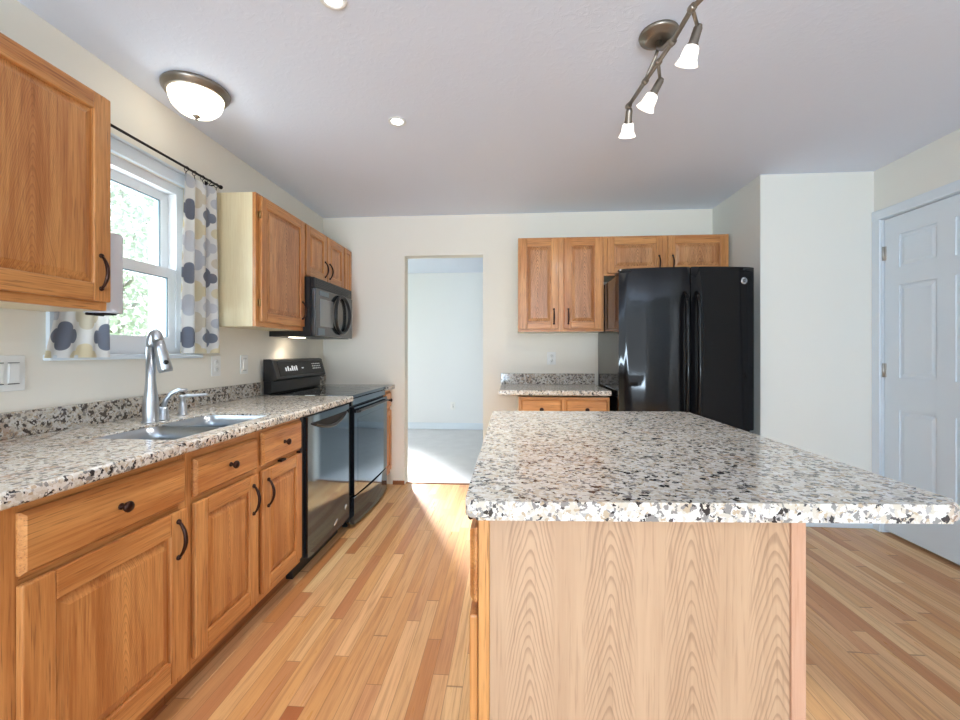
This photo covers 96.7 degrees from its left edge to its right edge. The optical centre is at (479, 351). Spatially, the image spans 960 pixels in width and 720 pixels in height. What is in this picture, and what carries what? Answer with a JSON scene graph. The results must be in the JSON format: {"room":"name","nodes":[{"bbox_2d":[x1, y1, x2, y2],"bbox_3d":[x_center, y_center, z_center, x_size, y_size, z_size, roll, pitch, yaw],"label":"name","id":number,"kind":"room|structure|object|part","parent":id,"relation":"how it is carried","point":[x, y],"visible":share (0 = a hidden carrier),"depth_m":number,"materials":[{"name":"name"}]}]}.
{"room":"kitchen","nodes":[
{"label":"kitchen","id":0,"kind":"room"},
{"bbox_2d":[148,222,156,331],"bbox_3d":[-2.956,-0.015,5.438,0.100,2.400,2.890,0,0,4],"label":"wall","id":1,"kind":"structure","parent":0,"point":[152,281],"depth_m":4.00,"materials":[{"name":"white paint"}]},
{"bbox_2d":[0,0,322,412],"bbox_3d":[-1.807,-0.015,-0.302,0.150,2.400,8.630,0,0,4],"label":"wall","id":2,"kind":"structure","parent":0,"point":[134,111],"depth_m":1.93,"materials":[{"name":"white paint"}]},
{"bbox_2d":[0,355,24,391],"bbox_3d":[-1.598,0.073,1.414,0.012,0.122,0.165,0,0,4],"label":"switch plate","id":3,"kind":"object","parent":2,"relation":"attached to","point":[12,368],"visible":1,"depth_m":1.46,"materials":[{"name":"white plastic"}]},
{"bbox_2d":[0,32,110,311],"bbox_3d":[-1.476,-0.530,1.090,0.301,0.766,0.915,0,0,4],"label":"upper cabinet","id":4,"kind":"object","parent":2,"relation":"attached to","point":[55,129],"visible":1,"depth_m":1.34,"materials":[{"name":"brown wood"}]},
{"bbox_2d":[85,312,116,315],"bbox_3d":[-1.430,-0.311,1.605,0.080,0.352,0.110,0,0,4],"label":"paper towel holder","id":5,"kind":"object","parent":4,"relation":"attached to","point":[86,313],"visible":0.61,"depth_m":1.59,"materials":[{"name":"black metal"}]},
{"bbox_2d":[83,232,122,314],"bbox_3d":[-1.429,-0.297,1.620,0.114,0.300,0.114,0,0,4],"label":"paper towel roll","id":6,"kind":"object","parent":5,"relation":"hanging from","point":[115,306],"visible":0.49,"depth_m":1.61,"materials":[{"name":"white paper"}]},
{"bbox_3d":[-1.311,-0.279,1.495,0.034,0.131,0.017,0,0,4],"label":"handle","id":7,"kind":"part","parent":4,"relation":"part of","materials":[{"name":"brown metal"}]},
{"bbox_2d":[43,133,202,360],"bbox_3d":[-1.611,-0.445,1.947,0.150,0.954,0.775,0,0,4],"label":"window","id":8,"kind":"structure","parent":2,"relation":"in","point":[168,197],"depth_m":2.14,"materials":[{"name":"white plastic"}]},
{"bbox_3d":[-1.566,0.021,1.944,0.060,0.022,0.775,0,0,4],"label":"sill","id":9,"kind":"part","parent":8,"relation":"part of","materials":[{"name":"white paint"}]},
{"bbox_3d":[-1.645,-0.595,1.932,0.033,0.430,0.540,0,0,4],"label":"sash","id":10,"kind":"part","parent":8,"relation":"part of","materials":[{"name":"white plastic"}]},
{"bbox_3d":[-1.605,-0.221,1.929,0.033,0.402,0.540,0,0,4],"label":"sash","id":11,"kind":"part","parent":8,"relation":"part of","materials":[{"name":"white plastic"}]},
{"bbox_3d":[-1.634,-0.422,1.931,0.105,0.865,0.630,0,0,4],"label":"frame","id":12,"kind":"part","parent":8,"relation":"part of","materials":[{"name":"white plastic"}]},
{"bbox_2d":[0,382,260,439],"bbox_3d":[-1.556,0.248,1.898,0.022,0.088,1.955,0,0,4],"label":"backsplash","id":13,"kind":"structure","parent":2,"relation":"attached to","point":[15,424],"depth_m":1.73,"materials":[{"name":"grey stone"}]},
{"bbox_2d":[111,124,222,188],"bbox_3d":[-1.531,-0.928,1.996,0.060,0.047,0.907,0,0,4],"label":"curtain rod","id":14,"kind":"object","parent":2,"relation":"attached to","point":[112,125],"visible":0.41,"depth_m":2.04,"materials":[{"name":"black metal"}]},
{"bbox_2d":[44,311,109,357],"bbox_3d":[-1.554,-0.464,1.647,0.027,0.971,0.254,0,0,4],"label":"curtain","id":15,"kind":"object","parent":14,"relation":"hanging from","point":[72,333],"visible":0.13,"depth_m":1.66,"materials":[{"name":"fabric"}]},
{"bbox_2d":[180,166,219,352],"bbox_3d":[-1.488,-0.471,2.290,0.044,0.956,0.297,0,0,4],"label":"curtain","id":16,"kind":"object","parent":14,"relation":"hanging from","point":[199,319],"visible":1,"depth_m":2.27,"materials":[{"name":"fabric"}]},
{"bbox_2d":[211,356,220,375],"bbox_3d":[-1.522,0.080,2.464,0.009,0.118,0.075,0,0,4],"label":"wall outlet","id":17,"kind":"object","parent":2,"relation":"attached to","point":[215,360],"visible":1,"depth_m":2.46,"materials":[{"name":"white plastic"}]},
{"bbox_2d":[240,355,247,373],"bbox_3d":[-1.501,0.080,2.723,0.012,0.118,0.075,0,0,4],"label":"light switch","id":18,"kind":"object","parent":2,"relation":"attached to","point":[243,358],"visible":1,"depth_m":2.71,"materials":[{"name":"white plastic"}]},
{"bbox_2d":[217,192,306,330],"bbox_3d":[-1.355,-0.530,2.716,0.301,0.766,0.553,0,0,4],"label":"upper cabinet","id":19,"kind":"object","parent":2,"relation":"attached to","point":[261,245],"visible":1,"depth_m":2.46,"materials":[{"name":"brown wood"}]},
{"bbox_3d":[-1.247,-0.537,2.717,0.019,0.724,0.511,0,0,4],"label":"door","id":20,"kind":"part","parent":19,"relation":"part of","materials":[{"name":"brown wood"}]},
{"bbox_3d":[-1.205,-0.285,2.936,0.034,0.131,0.017,0,0,4],"label":"handle","id":21,"kind":"part","parent":19,"relation":"part of","materials":[{"name":"brown metal"}]},
{"bbox_2d":[320,375,325,384],"bbox_3d":[-1.417,0.248,3.765,0.022,0.088,0.214,0,0,4],"label":"backsplash","id":22,"kind":"structure","parent":2,"relation":"attached to","point":[322,378],"depth_m":3.82,"materials":[{"name":"grey stone"}]},
{"bbox_2d":[304,222,343,287],"bbox_3d":[-1.309,-0.722,3.343,0.301,0.383,0.700,0,0,4],"label":"upper cabinet","id":23,"kind":"object","parent":2,"relation":"attached to","point":[324,257],"visible":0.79,"depth_m":3.27,"materials":[{"name":"brown wood"}]},
{"bbox_2d":[269,276,351,338],"bbox_3d":[-1.274,-0.317,3.341,0.370,0.424,0.697,0,0,4],"label":"microwave","id":24,"kind":"object","parent":23,"relation":"attached to","point":[329,306],"visible":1,"depth_m":3.15,"materials":[{"name":"black metal"}]},
{"bbox_3d":[-1.141,-0.282,3.331,0.033,0.338,0.693,0,0,4],"label":"door","id":25,"kind":"part","parent":24,"relation":"part of","materials":[{"name":"grey glass"}]},
{"bbox_3d":[-1.100,-0.294,3.420,0.036,0.317,0.307,0,0,4],"label":"oval handle","id":26,"kind":"part","parent":24,"relation":"part of","materials":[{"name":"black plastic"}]},
{"bbox_3d":[-1.214,-0.722,3.164,0.019,0.355,0.330,0,0,4],"label":"door","id":27,"kind":"part","parent":23,"relation":"part of","materials":[{"name":"brown wood"}]},
{"bbox_3d":[-1.188,-0.722,3.507,0.019,0.355,0.326,0,0,4],"label":"door","id":28,"kind":"part","parent":23,"relation":"part of","materials":[{"name":"brown wood"}]},
{"bbox_2d":[344,247,351,299],"bbox_3d":[-1.293,-0.530,3.779,0.268,0.766,0.168,0,0,4],"label":"upper cabinet","id":29,"kind":"object","parent":2,"relation":"attached to","point":[347,254],"visible":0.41,"depth_m":3.77,"materials":[{"name":"brown wood"}]},
{"bbox_2d":[408,272,482,422],"bbox_3d":[-0.362,-0.015,6.620,4.900,2.400,0.150,0,0,4],"label":"wall","id":30,"kind":"structure","parent":0,"point":[445,310],"depth_m":6.56,"materials":[{"name":"white paint"}]},
{"bbox_2d":[408,422,482,429],"bbox_3d":[0.251,1.135,6.492,3.460,0.100,0.015,0,0,4],"label":"baseboard","id":31,"kind":"structure","parent":30,"relation":"attached to","point":[411,425],"depth_m":6.54,"materials":[{"name":"white paint"}]},
{"bbox_2d":[450,402,454,409],"bbox_3d":[-0.417,0.825,6.544,0.075,0.118,0.009,0,0,4],"label":"wall outlet","id":32,"kind":"object","parent":30,"relation":"attached to","point":[452,404],"visible":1,"depth_m":6.54,"materials":[{"name":"white plastic"}]},
{"bbox_2d":[17,0,959,272],"bbox_3d":[-0.339,-1.275,0.978,5.980,0.120,11.400,0,0,4],"label":"ceiling","id":33,"kind":"structure","parent":0,"point":[506,106],"depth_m":1.99,"materials":[{"name":"white paint"}]},
{"bbox_2d":[159,70,230,120],"bbox_3d":[-1.310,-1.141,1.972,0.276,0.148,0.276,0,0,4],"label":"ceiling light","id":34,"kind":"object","parent":33,"relation":"attached to","point":[197,97],"visible":1,"depth_m":1.90,"materials":[{"name":"white glass"}]},
{"bbox_3d":[-1.310,-1.135,1.972,0.222,0.092,0.222,0,0,4],"label":"lamp shade","id":35,"kind":"part","parent":34,"relation":"part of","materials":[{"name":"white glass"}]},
{"bbox_2d":[320,0,346,9],"bbox_3d":[-0.505,-1.212,1.466,0.094,0.005,0.094,0,0,4],"label":"recessed light","id":36,"kind":"object","parent":33,"relation":"in","point":[331,4],"visible":1,"depth_m":1.49,"materials":[{"name":"white plastic"}]},
{"bbox_2d":[388,116,405,126],"bbox_3d":[-0.436,-1.212,2.245,0.094,0.005,0.094,0,0,4],"label":"recessed light","id":37,"kind":"object","parent":33,"relation":"in","point":[395,120],"visible":1,"depth_m":2.24,"materials":[{"name":"white plastic"}]},
{"bbox_2d":[619,0,702,138],"bbox_3d":[0.678,-1.074,1.609,0.151,0.282,0.685,0,0,4],"label":"track light","id":38,"kind":"object","parent":33,"relation":"attached to","point":[660,35],"visible":1,"depth_m":1.59,"materials":[{"name":"grey metal"}]},
{"bbox_3d":[0.662,-0.987,1.915,0.073,0.078,0.078,0,0,4],"label":"lamp shade","id":39,"kind":"part","parent":38,"relation":"part of","materials":[{"name":"white glass"}]},
{"bbox_3d":[0.652,-0.971,1.675,0.075,0.076,0.073,0,0,4],"label":"lamp shade","id":40,"kind":"part","parent":38,"relation":"part of","materials":[{"name":"white glass"}]},
{"bbox_3d":[0.674,-1.124,1.584,0.044,0.121,0.224,0,0,-2],"label":"stem","id":41,"kind":"part","parent":38,"relation":"part of","materials":[{"name":"grey metal"}]},
{"bbox_3d":[0.688,-0.977,1.421,0.072,0.074,0.074,0,0,4],"label":"lamp shade","id":42,"kind":"part","parent":38,"relation":"part of","materials":[{"name":"white glass"}]},
{"bbox_2d":[323,209,712,483],"bbox_3d":[-0.077,-0.015,3.836,5.880,2.400,0.120,0,0,4],"label":"wall","id":43,"kind":"structure","parent":0,"point":[381,248],"depth_m":3.79,"materials":[{"name":"white paint"}]},
{"bbox_2d":[393,480,404,484],"bbox_3d":[-0.727,1.167,3.818,0.105,0.035,0.012,0,0,4],"label":"baseboard","id":44,"kind":"structure","parent":43,"relation":"attached to","point":[395,482],"depth_m":3.81,"materials":[{"name":"brown wood"}]},
{"bbox_2d":[501,373,594,383],"bbox_3d":[0.586,0.233,3.714,0.804,0.091,0.022,0,0,4],"label":"backsplash","id":45,"kind":"structure","parent":43,"relation":"attached to","point":[506,378],"depth_m":3.70,"materials":[{"name":"grey stone"}]},
{"bbox_2d":[547,352,555,364],"bbox_3d":[0.623,0.055,3.719,0.075,0.110,0.009,0,0,4],"label":"wall outlet","id":46,"kind":"object","parent":43,"relation":"attached to","point":[551,356],"visible":1,"depth_m":3.72,"materials":[{"name":"white plastic"}]},
{"bbox_2d":[518,237,603,332],"bbox_3d":[0.654,-0.540,3.541,0.677,0.754,0.356,0,0,4],"label":"upper cabinet","id":47,"kind":"object","parent":43,"relation":"attached to","point":[561,279],"visible":1,"depth_m":3.40,"materials":[{"name":"brown wood"}]},
{"bbox_3d":[0.472,-0.543,3.419,0.308,0.720,0.019,0,0,4],"label":"door","id":48,"kind":"part","parent":47,"relation":"part of","materials":[{"name":"brown wood"}]},
{"bbox_3d":[0.817,-0.543,3.393,0.300,0.720,0.019,0,0,4],"label":"door","id":49,"kind":"part","parent":47,"relation":"part of","materials":[{"name":"brown wood"}]},
{"bbox_2d":[604,234,728,281],"bbox_3d":[1.469,-0.761,3.481,0.953,0.312,0.356,0,0,4],"label":"upper cabinet","id":50,"kind":"object","parent":43,"relation":"attached to","point":[620,252],"visible":0.71,"depth_m":3.34,"materials":[{"name":"brown wood"}]},
{"bbox_3d":[1.222,-0.761,3.363,0.433,0.283,0.019,0,0,4],"label":"door","id":51,"kind":"part","parent":50,"relation":"part of","materials":[{"name":"brown wood"}]},
{"bbox_3d":[1.694,-0.761,3.328,0.445,0.283,0.019,0,0,4],"label":"door","id":52,"kind":"part","parent":50,"relation":"part of","materials":[{"name":"brown wood"}]},
{"bbox_2d":[150,429,959,719],"bbox_3d":[-0.289,1.235,0.974,5.880,0.100,11.400,0,0,4],"label":"floor","id":53,"kind":"structure","parent":0,"point":[375,626],"depth_m":1.84,"materials":[{"name":"brown wood"}]},
{"bbox_2d":[0,454,188,719],"bbox_3d":[-1.276,0.757,1.184,0.653,0.856,0.528,0,0,4],"label":"base cabinet","id":54,"kind":"object","parent":53,"relation":"on","point":[94,575],"visible":0.98,"depth_m":1.10,"materials":[{"name":"brown wood"}]},
{"bbox_3d":[-0.993,0.423,1.171,0.019,0.140,0.472,0,0,4],"label":"drawer","id":55,"kind":"part","parent":54,"relation":"part of","materials":[{"name":"brown wood"}]},
{"bbox_3d":[-0.968,0.423,1.169,0.031,0.031,0.031,0,0,4],"label":"knob","id":56,"kind":"part","parent":54,"relation":"part of","materials":[{"name":"brown metal"}]},
{"bbox_3d":[-0.952,0.602,1.369,0.034,0.131,0.017,0,0,4],"label":"handle","id":57,"kind":"part","parent":54,"relation":"part of","materials":[{"name":"brown metal"}]},
{"bbox_2d":[164,418,302,704],"bbox_3d":[-1.228,0.757,1.833,0.653,0.856,0.772,0,0,4],"label":"base cabinet","id":58,"kind":"object","parent":53,"relation":"on","point":[243,494],"visible":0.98,"depth_m":1.68,"materials":[{"name":"brown wood"}]},
{"bbox_2d":[0,382,352,510],"bbox_3d":[-1.238,0.266,1.874,0.659,0.124,1.955,0,0,4],"label":"countertop","id":59,"kind":"structure","parent":58,"relation":"on","point":[44,452],"depth_m":1.48,"materials":[{"name":"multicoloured stone"}]},
{"bbox_2d":[141,329,187,423],"bbox_3d":[-1.342,0.098,1.813,0.112,0.389,0.148,0,0,4],"label":"faucet","id":60,"kind":"object","parent":59,"relation":"on","point":[157,353],"visible":1,"depth_m":1.76,"materials":[{"name":"silver metal"}]},
{"bbox_3d":[-1.351,-0.058,1.777,0.066,0.077,0.042,0,0,4],"label":"spout","id":61,"kind":"part","parent":60,"relation":"part of","materials":[{"name":"silver metal"}]},
{"bbox_3d":[-1.334,0.224,1.845,0.109,0.135,0.049,0,0,-18],"label":"lever","id":62,"kind":"part","parent":60,"relation":"part of","materials":[{"name":"silver metal"}]},
{"bbox_2d":[94,415,263,439],"bbox_3d":[-1.155,0.409,1.725,0.322,0.220,0.582,0,0,4],"label":"sink","id":63,"kind":"object","parent":59,"relation":"in","point":[188,427],"visible":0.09,"depth_m":1.71,"materials":[{"name":"silver metal"}]},
{"bbox_3d":[-1.166,0.408,1.571,0.322,0.219,0.274,0,0,4],"label":"bowl","id":64,"kind":"part","parent":63,"relation":"part of","materials":[{"name":"silver metal"}]},
{"bbox_3d":[-1.144,0.399,1.869,0.322,0.199,0.294,0,0,4],"label":"bowl","id":65,"kind":"part","parent":63,"relation":"part of","materials":[{"name":"silver metal"}]},
{"bbox_2d":[177,393,208,415],"bbox_3d":[-1.340,0.243,1.996,0.124,0.099,0.042,0,0,-36],"label":"soap dispenser","id":66,"kind":"object","parent":59,"relation":"on","point":[182,409],"visible":1,"depth_m":1.97,"materials":[{"name":"silver metal"}]},
{"bbox_3d":[-0.959,0.428,1.627,0.019,0.130,0.358,0,0,4],"label":"drawer","id":67,"kind":"part","parent":58,"relation":"part of","materials":[{"name":"brown wood"}]},
{"bbox_3d":[-0.959,0.777,1.627,0.019,0.529,0.358,0,0,4],"label":"door","id":68,"kind":"part","parent":58,"relation":"part of","materials":[{"name":"brown wood"}]},
{"bbox_3d":[-0.934,0.428,1.625,0.031,0.031,0.031,0,0,4],"label":"knob","id":69,"kind":"part","parent":58,"relation":"part of","materials":[{"name":"brown metal"}]},
{"bbox_3d":[-0.922,0.612,1.768,0.034,0.131,0.017,0,0,4],"label":"handle","id":70,"kind":"part","parent":58,"relation":"part of","materials":[{"name":"brown metal"}]},
{"bbox_3d":[-0.914,0.617,1.876,0.034,0.131,0.017,0,0,4],"label":"handle","id":71,"kind":"part","parent":58,"relation":"part of","materials":[{"name":"brown metal"}]},
{"bbox_3d":[-0.930,0.421,2.012,0.019,0.143,0.342,0,0,4],"label":"drawer","id":72,"kind":"part","parent":58,"relation":"part of","materials":[{"name":"brown wood"}]},
{"bbox_3d":[-0.930,0.780,2.012,0.019,0.534,0.342,0,0,4],"label":"door","id":73,"kind":"part","parent":58,"relation":"part of","materials":[{"name":"brown wood"}]},
{"bbox_3d":[-0.905,0.421,2.010,0.031,0.031,0.031,0,0,4],"label":"knob","id":74,"kind":"part","parent":58,"relation":"part of","materials":[{"name":"brown metal"}]},
{"bbox_2d":[286,404,348,578],"bbox_3d":[-1.170,0.758,2.530,0.633,0.853,0.610,0,0,4],"label":"dishwasher","id":75,"kind":"object","parent":53,"relation":"on","point":[325,433],"visible":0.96,"depth_m":2.41,"materials":[{"name":"black metal"}]},
{"bbox_3d":[-0.891,0.713,2.520,0.029,0.745,0.568,0,0,4],"label":"door","id":76,"kind":"part","parent":75,"relation":"part of","materials":[{"name":"black metal"}]},
{"bbox_3d":[-0.865,0.410,2.515,0.023,0.057,0.465,0,0,4],"label":"handle","id":77,"kind":"part","parent":75,"relation":"part of","materials":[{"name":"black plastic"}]},
{"bbox_2d":[263,358,387,526],"bbox_3d":[-1.109,0.618,3.243,0.668,1.135,0.755,0,0,4],"label":"range","id":78,"kind":"object","parent":53,"relation":"on","point":[368,407],"visible":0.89,"depth_m":3.09,"materials":[{"name":"black metal"}]},
{"bbox_3d":[-1.359,0.119,3.272,0.029,0.100,0.675,0,0,4],"label":"console glass","id":79,"kind":"part","parent":78,"relation":"part of","materials":[{"name":"black glass"}]},
{"bbox_2d":[271,386,384,397],"bbox_3d":[-1.112,0.302,3.244,0.573,0.024,0.755,0,0,4],"label":"cooktop","id":80,"kind":"object","parent":78,"relation":"in","point":[355,391],"depth_m":3.15,"materials":[{"name":"grey glass"}]},
{"bbox_3d":[-0.839,0.339,3.223,0.030,0.048,0.747,0,0,4],"label":"rail","id":81,"kind":"part","parent":78,"relation":"part of","materials":[{"name":"black metal"}]},
{"bbox_3d":[-0.820,1.062,3.222,0.047,0.185,0.747,0,0,4],"label":"storage drawer","id":82,"kind":"part","parent":78,"relation":"part of","materials":[{"name":"black metal"}]},
{"bbox_3d":[-0.824,0.665,3.222,0.038,0.590,0.747,0,0,4],"label":"oven door","id":83,"kind":"part","parent":78,"relation":"part of","materials":[{"name":"black glass"}]},
{"bbox_3d":[-0.796,0.400,3.215,0.039,0.022,0.701,0,0,4],"label":"handle","id":84,"kind":"part","parent":78,"relation":"part of","materials":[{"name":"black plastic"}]},
{"bbox_2d":[384,390,391,474],"bbox_3d":[-1.088,0.757,3.741,0.651,0.856,0.210,0,0,4],"label":"base cabinet","id":85,"kind":"object","parent":53,"relation":"on","point":[387,393],"visible":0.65,"depth_m":3.74,"materials":[{"name":"brown wood"}]},
{"bbox_2d":[317,375,394,390],"bbox_3d":[-1.100,0.266,3.742,0.659,0.124,0.214,0,0,4],"label":"countertop","id":86,"kind":"structure","parent":85,"relation":"on","point":[322,378],"depth_m":3.73,"materials":[{"name":"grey stone"}]},
{"bbox_3d":[-0.804,0.420,3.720,0.019,0.130,0.170,0,0,4],"label":"drawer","id":87,"kind":"part","parent":85,"relation":"part of","materials":[{"name":"brown wood"}]},
{"bbox_3d":[-0.804,0.776,3.720,0.019,0.527,0.170,0,0,4],"label":"door","id":88,"kind":"part","parent":85,"relation":"part of","materials":[{"name":"brown wood"}]},
{"bbox_2d":[406,482,469,484],"bbox_3d":[-0.320,1.184,3.844,0.703,0.008,0.030,0,0,4],"label":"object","id":89,"kind":"structure","parent":53,"relation":"on","point":[406,482],"depth_m":3.84,"materials":[{"name":"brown wood"}]},
{"bbox_2d":[517,395,609,410],"bbox_3d":[0.629,0.757,3.385,0.655,0.856,0.671,0,0,4],"label":"base cabinet","id":90,"kind":"object","parent":53,"relation":"on","point":[524,402],"visible":0.27,"depth_m":3.09,"materials":[{"name":"brown wood"}]},
{"bbox_3d":[0.447,0.416,3.105,0.292,0.138,0.019,0,0,4],"label":"drawer","id":91,"kind":"part","parent":90,"relation":"part of","materials":[{"name":"brown wood"}]},
{"bbox_2d":[499,373,610,395],"bbox_3d":[0.563,0.252,3.404,0.804,0.129,0.643,0,0,4],"label":"countertop","id":92,"kind":"structure","parent":90,"relation":"on","point":[539,384],"depth_m":3.54,"materials":[{"name":"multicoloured stone"}]},
{"bbox_3d":[0.770,0.416,3.081,0.294,0.138,0.019,0,0,4],"label":"drawer","id":93,"kind":"part","parent":90,"relation":"part of","materials":[{"name":"brown wood"}]},
{"bbox_2d":[468,516,805,719],"bbox_3d":[0.310,0.744,1.340,0.651,0.883,1.081,0,0,4],"label":"base cabinet","id":94,"kind":"object","parent":53,"relation":"on","point":[569,620],"visible":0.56,"depth_m":0.80,"materials":[{"name":"brown wood"}]},
{"bbox_3d":[0.007,0.782,1.089,0.017,0.545,0.526,0,0,4],"label":"door","id":95,"kind":"part","parent":94,"relation":"part of","materials":[{"name":"brown wood"}]},
{"bbox_3d":[0.007,0.412,1.089,0.016,0.145,0.526,0,0,4],"label":"drawer","id":96,"kind":"part","parent":94,"relation":"part of","materials":[{"name":"brown wood"}]},
{"bbox_3d":[0.082,0.744,1.358,0.090,0.883,1.080,0,0,4],"label":"frame","id":97,"kind":"part","parent":94,"relation":"part of","materials":[{"name":"brown wood"}]},
{"bbox_2d":[466,411,959,523],"bbox_3d":[0.459,0.285,1.343,0.887,0.034,1.220,0,0,4],"label":"countertop","id":98,"kind":"structure","parent":94,"relation":"on","point":[618,466],"depth_m":0.90,"materials":[{"name":"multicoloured stone"}]},
{"bbox_3d":[0.621,0.744,1.317,0.026,0.883,1.081,0,0,4],"label":"corner trim","id":99,"kind":"part","parent":94,"relation":"part of","materials":[{"name":"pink wood"}]},
{"bbox_2d":[598,266,753,433],"bbox_3d":[1.397,0.312,3.168,0.875,1.745,0.885,0,0,4],"label":"refrigerator","id":100,"kind":"object","parent":53,"relation":"on","point":[674,339],"visible":0.7,"depth_m":2.81,"materials":[{"name":"black metal"}]},
{"bbox_3d":[1.159,-0.020,2.860,0.444,1.080,0.085,0,0,4],"label":"door","id":101,"kind":"part","parent":100,"relation":"part of","materials":[{"name":"black metal"}]},
{"bbox_3d":[1.339,0.031,2.771,0.030,0.859,0.083,0,0,4],"label":"handle","id":102,"kind":"part","parent":100,"relation":"part of","materials":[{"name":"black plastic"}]},
{"bbox_3d":[1.415,0.031,2.765,0.030,0.859,0.083,0,0,4],"label":"handle","id":103,"kind":"part","parent":100,"relation":"part of","materials":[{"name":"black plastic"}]},
{"bbox_3d":[1.598,-0.020,2.827,0.425,1.080,0.085,0,0,4],"label":"door","id":104,"kind":"part","parent":100,"relation":"part of","materials":[{"name":"black metal"}]},
{"bbox_2d":[713,171,873,471],"bbox_3d":[2.386,-0.015,3.243,0.880,2.400,0.700,0,0,4],"label":"wall","id":105,"kind":"structure","parent":0,"point":[806,238],"depth_m":2.90,"materials":[{"name":"white paint"}]},
{"bbox_2d":[806,523,872,528],"bbox_3d":[2.285,1.143,2.893,0.726,0.085,0.013,0,0,4],"label":"baseboard","id":106,"kind":"structure","parent":105,"relation":"attached to","point":[833,525],"depth_m":2.87,"materials":[{"name":"white paint"}]},
{"bbox_2d":[874,129,959,211],"bbox_3d":[2.436,-0.015,-1.028,0.150,2.400,7.810,0,0,4],"label":"wall","id":107,"kind":"structure","parent":0,"point":[936,164],"depth_m":2.55,"materials":[{"name":"white paint"}]},
{"bbox_2d":[872,180,959,531],"bbox_3d":[2.681,0.124,2.402,0.168,2.122,0.931,0,0,4],"label":"door frame","id":108,"kind":"structure","parent":107,"relation":"in","point":[879,217],"depth_m":2.81,"materials":[{"name":"white paint"}]},
{"bbox_2d":[882,194,959,564],"bbox_3d":[2.612,0.150,2.416,0.112,2.030,0.811,0,0,4],"label":"door","id":109,"kind":"structure","parent":108,"relation":"attached to","point":[921,251],"depth_m":2.53,"materials":[{"name":"white paint"}]},
{"label":"outside","id":110,"kind":"structure","parent":0,"visible":0},
{"bbox_3d":[-21.109,1.635,4.072,37.295,0.100,55.000,0,0,4],"label":"ground","id":111,"kind":"structure","parent":110,"visible":0},
{"bbox_2d":[110,182,154,335],"bbox_3d":[-6.797,-1.220,8.136,3.252,5.618,3.262,0,0,4],"label":"tree","id":112,"kind":"object","parent":111,"relation":"on","point":[120,324],"visible":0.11,"depth_m":7.56,"materials":[{"name":"green plant"}]}
]}

